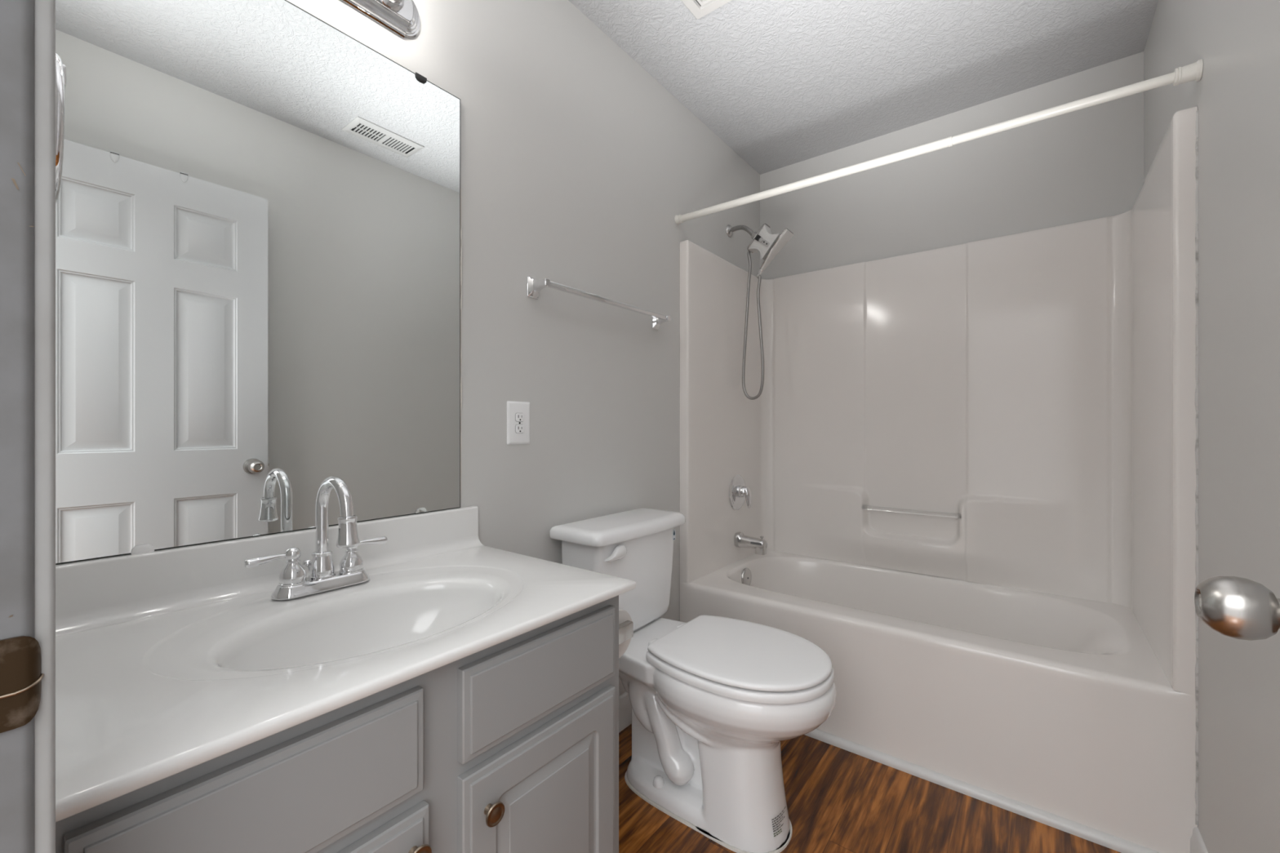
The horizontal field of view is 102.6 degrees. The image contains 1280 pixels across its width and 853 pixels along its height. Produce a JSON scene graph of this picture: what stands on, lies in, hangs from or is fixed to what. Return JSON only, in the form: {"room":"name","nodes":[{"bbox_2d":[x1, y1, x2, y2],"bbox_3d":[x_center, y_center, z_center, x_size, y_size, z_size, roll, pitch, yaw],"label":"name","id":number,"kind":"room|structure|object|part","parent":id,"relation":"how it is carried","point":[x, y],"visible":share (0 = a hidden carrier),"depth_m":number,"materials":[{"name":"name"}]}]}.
{"room":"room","nodes":[
{"label":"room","id":0,"kind":"room"},
{"bbox_2d":[286,0,759,696],"bbox_3d":[-0.189,-0.138,1.783,0.120,2.440,2.780,0,0,38],"label":"wall","id":1,"kind":"structure","parent":0,"point":[578,166],"depth_m":1.61,"materials":[{"name":"white paint"}]},
{"bbox_2d":[55,0,460,564],"bbox_3d":[-0.686,-0.317,1.035,0.007,1.051,0.727,0,0,38],"label":"wall mirror","id":2,"kind":"object","parent":1,"relation":"attached to","point":[258,205],"visible":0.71,"depth_m":0.96,"materials":[{"name":"silver mirror"}]},
{"bbox_2d":[130,544,154,554],"bbox_3d":[-0.823,0.203,0.850,0.003,0.016,0.028,0,0,38],"label":"mirror clip","id":3,"kind":"object","parent":2,"relation":"attached to","point":[142,548],"visible":1,"depth_m":0.85,"materials":[{"name":"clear plastic"}]},
{"bbox_2d":[415,71,426,83],"bbox_3d":[-0.526,-0.837,1.234,0.003,0.016,0.028,0,0,38],"label":"mirror clip","id":4,"kind":"object","parent":2,"relation":"attached to","point":[421,78],"visible":1,"depth_m":1.23,"materials":[{"name":"black plastic"}]},
{"bbox_2d":[415,507,426,514],"bbox_3d":[-0.526,0.203,1.234,0.003,0.016,0.028,0,0,38],"label":"mirror clip","id":5,"kind":"object","parent":2,"relation":"attached to","point":[421,510],"visible":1,"depth_m":1.23,"materials":[{"name":"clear plastic"}]},
{"bbox_2d":[340,0,420,38],"bbox_3d":[-0.671,-0.971,0.974,0.106,0.115,0.592,0,0,38],"label":"vanity light","id":6,"kind":"object","parent":1,"relation":"attached to","point":[401,17],"visible":1,"depth_m":1.17,"materials":[{"name":"silver metal"}]},
{"bbox_2d":[380,0,404,10],"bbox_3d":[-0.552,-0.971,1.141,0.034,0.068,0.068,0,0,38],"label":"socket","id":7,"kind":"object","parent":6,"relation":"attached to","point":[385,5],"depth_m":1.15,"materials":[{"name":"silver metal"}]},
{"bbox_2d":[460,187,462,495],"bbox_3d":[-0.463,-0.219,1.323,0.007,0.792,0.007,0,0,-7],"label":"trim","id":8,"kind":"structure","parent":1,"relation":"attached to","point":[460,188],"depth_m":1.32,"materials":[{"name":"white"}]},
{"bbox_2d":[506,400,529,444],"bbox_3d":[-0.347,-0.010,1.474,0.009,0.123,0.082,0,0,38],"label":"wall outlet","id":9,"kind":"object","parent":1,"relation":"attached to","point":[517,412],"visible":1,"depth_m":1.47,"materials":[{"name":"white plastic"}]},
{"bbox_2d":[515,424,524,433],"bbox_3d":[-0.344,0.006,1.472,0.003,0.025,0.032,0,0,38],"label":"receptacle","id":10,"kind":"object","parent":9,"relation":"attached to","point":[519,428],"depth_m":1.47,"materials":[{"name":"white plastic"}]},
{"bbox_2d":[515,413,524,422],"bbox_3d":[-0.344,-0.026,1.472,0.003,0.025,0.032,0,0,38],"label":"receptacle","id":11,"kind":"object","parent":9,"relation":"attached to","point":[519,417],"depth_m":1.47,"materials":[{"name":"white plastic"}]},
{"bbox_2d":[526,275,671,329],"bbox_3d":[-0.103,-0.410,1.740,0.067,0.060,0.658,0,0,38],"label":"towel bar","id":12,"kind":"object","parent":1,"relation":"attached to","point":[534,286],"visible":1,"depth_m":1.61,"materials":[{"name":"silver metal"}]},
{"bbox_3d":[-0.292,-0.410,1.497,0.067,0.060,0.042,0,0,38],"label":"post","id":13,"kind":"part","parent":12,"relation":"part of","materials":[{"name":"silver metal"}]},
{"bbox_3d":[0.085,-0.410,1.984,0.067,0.060,0.042,0,0,38],"label":"post","id":14,"kind":"part","parent":12,"relation":"part of","materials":[{"name":"silver metal"}]},
{"bbox_2d":[618,692,631,733],"bbox_3d":[-0.135,1.023,1.745,0.013,0.118,0.996,0,0,38],"label":"baseboard","id":15,"kind":"structure","parent":1,"relation":"attached to","point":[624,704],"depth_m":1.84,"materials":[{"name":"paint"}]},
{"bbox_2d":[726,222,780,260],"bbox_3d":[0.537,-0.873,2.406,0.266,0.210,0.074,0,0,38],"label":"shower","id":16,"kind":"object","parent":1,"relation":"attached to","point":[762,241],"visible":0.95,"depth_m":2.36,"materials":[{"name":"grey metal"}]},
{"bbox_3d":[0.491,-0.925,2.442,0.129,0.074,0.021,0,0,38],"label":"shower arm","id":17,"kind":"part","parent":16,"relation":"part of","materials":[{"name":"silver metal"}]},
{"bbox_3d":[0.554,-0.878,2.394,0.093,0.107,0.073,0,0,38],"label":"plate","id":18,"kind":"part","parent":16,"relation":"part of","materials":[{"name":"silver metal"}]},
{"bbox_2d":[742,227,794,399],"bbox_3d":[0.582,-0.503,2.372,0.239,0.755,0.084,0,0,38],"label":"shower","id":19,"kind":"object","parent":16,"relation":"attached to","point":[786,235],"visible":1,"depth_m":2.38,"materials":[{"name":"silver plastic"}]},
{"bbox_2d":[674,58,1203,224],"bbox_3d":[0.738,-0.847,1.669,1.486,0.056,0.045,0,0,38],"label":"curtain rod","id":20,"kind":"object","parent":1,"relation":"attached to","point":[1192,72],"visible":1,"depth_m":1.48,"materials":[{"name":"white plastic"}]},
{"bbox_2d":[568,0,1158,174],"bbox_3d":[0.447,-1.398,1.292,1.727,0.080,2.780,0,0,38],"label":"ceiling","id":21,"kind":"structure","parent":0,"point":[783,83],"depth_m":1.87,"materials":[{"name":"grey paint"}]},
{"bbox_2d":[680,0,731,18],"bbox_3d":[0.212,-1.350,1.516,0.260,0.016,0.260,0,0,38],"label":"exhaust fan","id":22,"kind":"object","parent":21,"relation":"attached to","point":[699,9],"visible":1,"depth_m":1.64,"materials":[{"name":"grey plastic"}]},
{"bbox_2d":[618,724,1120,852],"bbox_3d":[0.078,1.112,0.815,1.727,0.060,3.985,0,0,38],"label":"floor","id":23,"kind":"structure","parent":0,"point":[838,800],"depth_m":1.41,"materials":[{"name":"laminate"}]},
{"bbox_2d":[55,595,618,852],"bbox_3d":[-0.457,0.704,0.873,0.538,0.757,0.762,0,0,38],"label":"vanity cabinet","id":24,"kind":"object","parent":23,"relation":"on","point":[511,745],"visible":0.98,"depth_m":0.71,"materials":[{"name":"grey paint"}]},
{"bbox_3d":[-0.392,0.420,0.565,0.018,0.136,0.322,0,0,38],"label":"false drawer","id":25,"kind":"part","parent":24,"relation":"part of","materials":[{"name":"grey paint"}]},
{"bbox_2d":[55,506,635,822],"bbox_3d":[-0.461,0.327,0.884,0.547,0.236,0.775,0,0,38],"label":"countertop","id":26,"kind":"structure","parent":24,"relation":"on","point":[169,662],"depth_m":0.80,"materials":[{"name":"white stone"}]},
{"bbox_2d":[244,475,387,599],"bbox_3d":[-0.606,0.199,0.974,0.187,0.215,0.187,0,0,-10],"label":"bathroom faucet","id":27,"kind":"object","parent":26,"relation":"on","point":[294,583],"visible":1,"depth_m":0.95,"materials":[{"name":"silver metal"}]},
{"bbox_3d":[-0.662,0.237,0.909,0.018,0.016,0.062,0,0,38],"label":"lever","id":28,"kind":"part","parent":27,"relation":"part of","materials":[{"name":"silver metal"}]},
{"bbox_3d":[-0.635,0.254,0.938,0.042,0.067,0.042,0,0,38],"label":"faucet handle","id":29,"kind":"part","parent":27,"relation":"part of","materials":[{"name":"silver metal"}]},
{"bbox_3d":[-0.640,0.273,0.987,0.018,0.034,0.018,0,0,38],"label":"lift rod","id":30,"kind":"part","parent":27,"relation":"part of","materials":[{"name":"silver metal"}]},
{"bbox_3d":[-0.604,0.297,0.978,0.057,0.020,0.167,0,0,38],"label":"plate","id":31,"kind":"part","parent":27,"relation":"part of","materials":[{"name":"silver metal"}]},
{"bbox_3d":[-0.608,0.263,0.982,0.044,0.049,0.044,0,0,38],"label":"spout","id":32,"kind":"part","parent":27,"relation":"part of","materials":[{"name":"silver metal"}]},
{"bbox_3d":[-0.565,0.166,0.949,0.130,0.150,0.021,0,0,38],"label":"gooseneck spout","id":33,"kind":"part","parent":27,"relation":"part of","materials":[{"name":"silver metal"}]},
{"bbox_3d":[-0.573,0.254,1.019,0.042,0.067,0.042,0,0,38],"label":"faucet handle","id":34,"kind":"part","parent":27,"relation":"part of","materials":[{"name":"silver metal"}]},
{"bbox_3d":[-0.551,0.237,1.053,0.018,0.016,0.062,0,0,38],"label":"lever","id":35,"kind":"part","parent":27,"relation":"part of","materials":[{"name":"silver metal"}]},
{"bbox_3d":[-0.390,0.735,0.568,0.019,0.445,0.330,0,0,38],"label":"door","id":36,"kind":"part","parent":24,"relation":"part of","materials":[{"name":"grey paint"}]},
{"bbox_3d":[-0.289,0.558,0.666,0.020,0.032,0.032,0,0,38],"label":"knob","id":37,"kind":"part","parent":24,"relation":"part of","materials":[{"name":"brown metal"}]},
{"bbox_3d":[-0.218,0.570,0.758,0.020,0.032,0.032,0,0,38],"label":"knob","id":38,"kind":"part","parent":24,"relation":"part of","materials":[{"name":"brown metal"}]},
{"bbox_3d":[-0.154,0.418,0.872,0.018,0.135,0.337,0,0,38],"label":"drawer","id":39,"kind":"part","parent":24,"relation":"part of","materials":[{"name":"grey paint"}]},
{"bbox_3d":[-0.154,0.733,0.872,0.019,0.449,0.337,0,0,38],"label":"door","id":40,"kind":"part","parent":24,"relation":"part of","materials":[{"name":"grey paint"}]},
{"bbox_2d":[618,620,633,644],"bbox_3d":[-0.099,0.440,1.128,0.166,0.052,0.079,0,0,38],"label":"paper holder","id":41,"kind":"object","parent":24,"relation":"attached to","point":[625,628],"visible":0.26,"depth_m":1.09,"materials":[{"name":"silver metal"}]},
{"bbox_2d":[618,608,631,657],"bbox_3d":[-0.090,0.451,1.141,0.106,0.105,0.105,0,0,38],"label":"paper roll","id":42,"kind":"object","parent":41,"relation":"on","point":[624,615],"visible":0.04,"depth_m":1.12,"materials":[{"name":"white paper"}]},
{"bbox_2d":[549,507,836,852],"bbox_3d":[0.170,0.690,1.499,0.772,0.783,0.468,0,0,38],"label":"toilet","id":43,"kind":"object","parent":23,"relation":"on","point":[714,700],"visible":0.91,"depth_m":1.38,"materials":[{"name":"white ceramic"}]},
{"bbox_3d":[-0.070,0.370,1.497,0.015,0.040,0.095,0,0,38],"label":"flush lever","id":44,"kind":"part","parent":43,"relation":"part of","materials":[{"name":"white plastic"}]},
{"bbox_3d":[-0.049,0.318,1.668,0.218,0.039,0.468,0,0,38],"label":"tank lid","id":45,"kind":"part","parent":43,"relation":"part of","materials":[{"name":"white ceramic"}]},
{"bbox_3d":[-0.052,0.492,1.671,0.174,0.315,0.402,0,0,38],"label":"tank","id":46,"kind":"part","parent":43,"relation":"part of","materials":[{"name":"white ceramic"}]},
{"bbox_3d":[0.180,0.865,1.491,0.748,0.428,0.396,0,0,38],"label":"bowl","id":47,"kind":"part","parent":43,"relation":"part of","materials":[{"name":"white ceramic"}]},
{"bbox_3d":[0.288,0.638,1.407,0.460,0.022,0.395,0,0,38],"label":"seat","id":48,"kind":"part","parent":43,"relation":"part of","materials":[{"name":"white plastic"}]},
{"bbox_3d":[0.287,0.613,1.408,0.453,0.017,0.386,0,0,38],"label":"seat lid","id":49,"kind":"part","parent":43,"relation":"part of","materials":[{"name":"white plastic"}]},
{"bbox_2d":[680,106,1197,852],"bbox_3d":[0.994,0.153,2.000,1.485,1.856,0.787,0,0,38],"label":"shower","id":50,"kind":"object","parent":23,"relation":"on","point":[968,469],"visible":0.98,"depth_m":1.98,"materials":[{"name":"white plastic"}]},
{"bbox_2d":[728,475,751,510],"bbox_3d":[0.493,0.316,2.441,0.070,0.169,0.169,0,0,38],"label":"shower valve","id":51,"kind":"object","parent":50,"relation":"attached to","point":[739,492],"visible":1,"depth_m":2.42,"materials":[{"name":"silver metal"}]},
{"bbox_3d":[0.507,0.335,2.432,0.037,0.103,0.036,0,0,38],"label":"lever handle","id":52,"kind":"part","parent":51,"relation":"part of","materials":[{"name":"silver metal"}]},
{"bbox_3d":[0.499,0.708,2.399,0.016,0.090,0.090,0,0,38],"label":"overflow plate","id":53,"kind":"part","parent":50,"relation":"part of","materials":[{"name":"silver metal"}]},
{"bbox_2d":[733,532,767,555],"bbox_3d":[0.523,0.549,2.418,0.147,0.085,0.061,0,0,38],"label":"tub spout","id":54,"kind":"object","parent":50,"relation":"attached to","point":[740,540],"visible":1,"depth_m":2.40,"materials":[{"name":"grey metal"}]},
{"bbox_2d":[755,547,766,555],"bbox_3d":[0.563,0.572,2.387,0.046,0.038,0.042,0,0,38],"label":"outlet","id":55,"kind":"object","parent":54,"relation":"attached to","point":[762,551],"depth_m":2.37,"materials":[{"name":"grey metal"}]},
{"bbox_2d":[680,550,1197,852],"bbox_3d":[0.985,0.865,1.988,1.485,0.433,0.757,0,0,38],"label":"tub","id":56,"kind":"object","parent":50,"relation":"in","point":[1061,704],"depth_m":1.56,"materials":[{"name":"white plastic"}]},
{"bbox_2d":[760,51,1143,279],"bbox_3d":[1.266,-0.138,2.352,1.487,2.440,0.100,0,0,38],"label":"wall","id":57,"kind":"structure","parent":0,"point":[1086,163],"depth_m":2.18,"materials":[{"name":"white paint"}]},
{"bbox_2d":[804,728,1160,852],"bbox_3d":[0.747,1.069,1.681,1.459,0.025,0.019,0,0,38],"label":"trim","id":58,"kind":"structure","parent":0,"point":[1093,835],"depth_m":1.48,"materials":[{"name":"paint"}]},
{"bbox_2d":[1143,0,1279,852],"bbox_3d":[1.082,-0.138,0.800,0.120,2.440,2.780,0,0,38],"label":"wall","id":59,"kind":"structure","parent":0,"point":[1236,97],"depth_m":0.99,"materials":[{"name":"white paint"}]},
{"bbox_2d":[1195,110,1198,825],"bbox_3d":[1.340,0.099,1.233,0.009,1.716,0.009,0,0,-10],"label":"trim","id":60,"kind":"structure","parent":59,"relation":"attached to","point":[1197,111],"depth_m":1.23,"materials":[{"name":"white paint"}]},
{"bbox_2d":[1190,826,1208,852],"bbox_3d":[0.794,1.023,0.535,0.013,0.118,1.774,0,0,38],"label":"baseboard","id":61,"kind":"structure","parent":59,"relation":"attached to","point":[1197,844],"depth_m":1.21,"materials":[{"name":"paint"}]},
{"bbox_3d":[-0.368,-0.138,0.238,1.487,2.440,0.117,0,0,38],"label":"wall","id":62,"kind":"structure","parent":0,"visible":0},
{"bbox_2d":[0,0,34,852],"bbox_3d":[-0.135,0.050,0.056,0.738,2.065,0.122,0,0,38],"label":"trim","id":63,"kind":"structure","parent":62,"relation":"attached to","point":[16,16],"depth_m":0.31,"materials":[{"name":"paint"}]},
{"bbox_2d":[0,635,44,733],"bbox_3d":[-0.389,0.155,0.299,0.009,0.055,0.054,0,0,38],"label":"strike plate","id":64,"kind":"object","parent":62,"relation":"attached to","point":[21,676],"visible":1,"depth_m":0.31,"materials":[{"name":"brown metal"}]},
{"bbox_2d":[34,0,55,852],"bbox_3d":[-0.107,0.029,0.118,0.790,2.107,0.012,0,0,38],"label":"trim","id":65,"kind":"structure","parent":62,"relation":"attached to","point":[44,10],"depth_m":0.32,"materials":[{"name":"paint"}]},
{"bbox_2d":[55,53,66,204],"bbox_3d":[-0.682,-0.344,0.581,0.166,0.176,0.041,0,0,38],"label":"towel ring","id":66,"kind":"object","parent":62,"relation":"attached to","point":[60,68],"visible":0.32,"depth_m":0.55,"materials":[{"name":"silver metal"}]},
{"bbox_3d":[-0.682,-0.405,0.581,0.048,0.054,0.041,0,0,38],"label":"ring post","id":67,"kind":"part","parent":66,"relation":"part of","materials":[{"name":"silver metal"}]},
{"bbox_2d":[1194,576,1279,640],"bbox_3d":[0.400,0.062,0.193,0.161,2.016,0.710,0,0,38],"label":"door knob","id":68,"kind":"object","parent":62,"relation":"in","point":[1236,607],"depth_m":0.45,"materials":[{"name":"grey metal"}]}
]}

